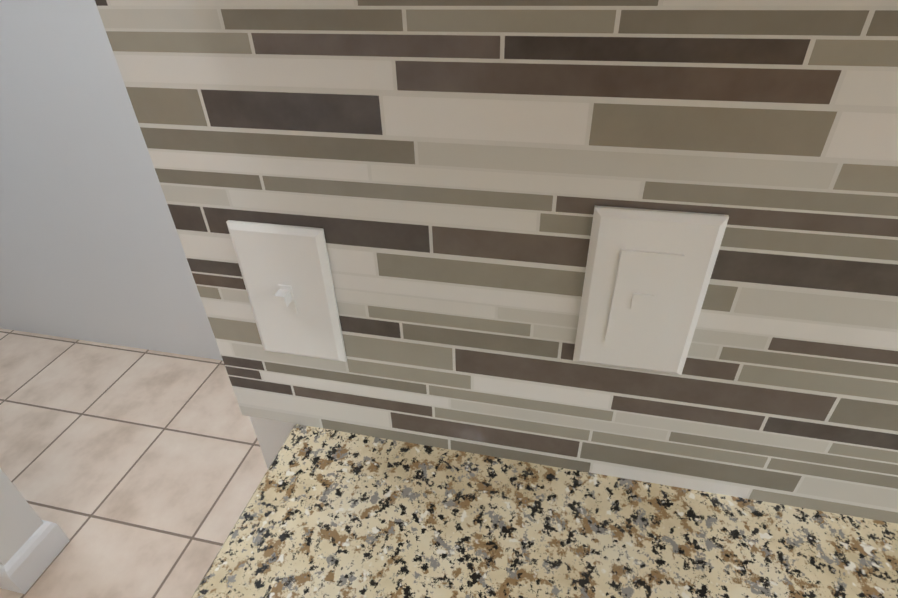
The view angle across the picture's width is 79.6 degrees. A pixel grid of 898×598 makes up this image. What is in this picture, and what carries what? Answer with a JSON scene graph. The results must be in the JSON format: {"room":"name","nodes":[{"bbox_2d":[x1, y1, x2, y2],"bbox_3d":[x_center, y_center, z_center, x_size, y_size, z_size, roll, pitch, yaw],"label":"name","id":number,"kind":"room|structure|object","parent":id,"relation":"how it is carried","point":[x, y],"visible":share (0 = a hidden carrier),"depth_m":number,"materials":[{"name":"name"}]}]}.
{"room":"kitchen","nodes":[
{"label":"kitchen","id":0,"kind":"room"},
{"bbox_2d":[0,468,43,564],"bbox_3d":[-1.434,-0.629,0.534,0.800,3.050,0.110,6,36,11],"label":"wall","id":1,"kind":"structure","parent":0,"point":[21,522],"depth_m":1.24,"materials":[{"name":"white paint"}]},
{"bbox_2d":[0,328,267,597],"bbox_3d":[-0.206,-0.083,2.352,12.000,0.001,9.300,6,36,11],"label":"floor","id":2,"kind":"structure","parent":0,"point":[131,472],"depth_m":1.60,"materials":[{"name":"tile"}]},
{"bbox_2d":[0,0,222,359],"bbox_3d":[-1.582,-1.176,1.667,2.288,2.647,0.853,6,36,11],"label":"wall","id":3,"kind":"structure","parent":2,"relation":"on","point":[91,249],"depth_m":1.66,"materials":[{"name":"white paint"}]},
{"bbox_3d":[1.731,1.050,-0.101,1.771,0.874,1.171,6,36,11],"label":"base cabinet","id":4,"kind":"object","parent":2,"relation":"on","visible":0},
{"bbox_2d":[191,424,897,597],"bbox_3d":[1.167,0.619,-0.260,2.950,0.040,1.189,6,36,11],"label":"countertop","id":5,"kind":"structure","parent":4,"relation":"on","point":[327,513],"depth_m":0.39,"materials":[{"name":"stone"}]},
{"bbox_2d":[250,416,294,467],"bbox_3d":[0.204,-0.438,0.189,0.770,3.050,0.290,6,36,11],"label":"wall","id":6,"kind":"structure","parent":0,"point":[272,435],"depth_m":0.52,"materials":[{"name":"white paint"}]},
{"bbox_2d":[95,0,897,523],"bbox_3d":[1.560,0.105,0.009,3.600,0.470,0.008,6,36,11],"label":"wall tile","id":7,"kind":"structure","parent":6,"relation":"attached to","point":[447,176],"depth_m":0.32,"materials":[{"name":"tile"}]},
{"bbox_2d":[226,220,346,361],"bbox_3d":[-0.117,0.001,0.388,0.070,0.115,0.016,6,36,11],"label":"light switch","id":8,"kind":"object","parent":7,"relation":"attached to","point":[287,276],"visible":1,"depth_m":0.38,"materials":[{"name":"white plastic"}]},
{"bbox_2d":[573,206,728,374],"bbox_3d":[0.117,0.000,0.327,0.070,0.115,0.008,6,36,11],"label":"light switch","id":9,"kind":"object","parent":7,"relation":"attached to","point":[648,274],"visible":1,"depth_m":0.32,"materials":[{"name":"white plastic"}]},
{"bbox_3d":[-2.217,0.177,-0.574,0.120,3.050,3.130,6,36,11],"label":"wall","id":10,"kind":"structure","parent":0,"visible":0},
{"bbox_2d":[0,560,33,593],"bbox_3d":[-1.386,0.614,1.331,0.780,0.098,0.014,6,36,11],"label":"baseboard","id":11,"kind":"structure","parent":10,"relation":"attached to","point":[12,577],"depth_m":1.26,"materials":[{"name":"white wood"}]},
{"bbox_2d":[26,520,69,550],"bbox_3d":[-1.180,0.564,1.394,0.414,0.098,0.014,6,36,11],"label":"baseboard","id":12,"kind":"structure","parent":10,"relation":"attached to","point":[49,534],"depth_m":1.33,"materials":[{"name":"white wood"}]}
]}

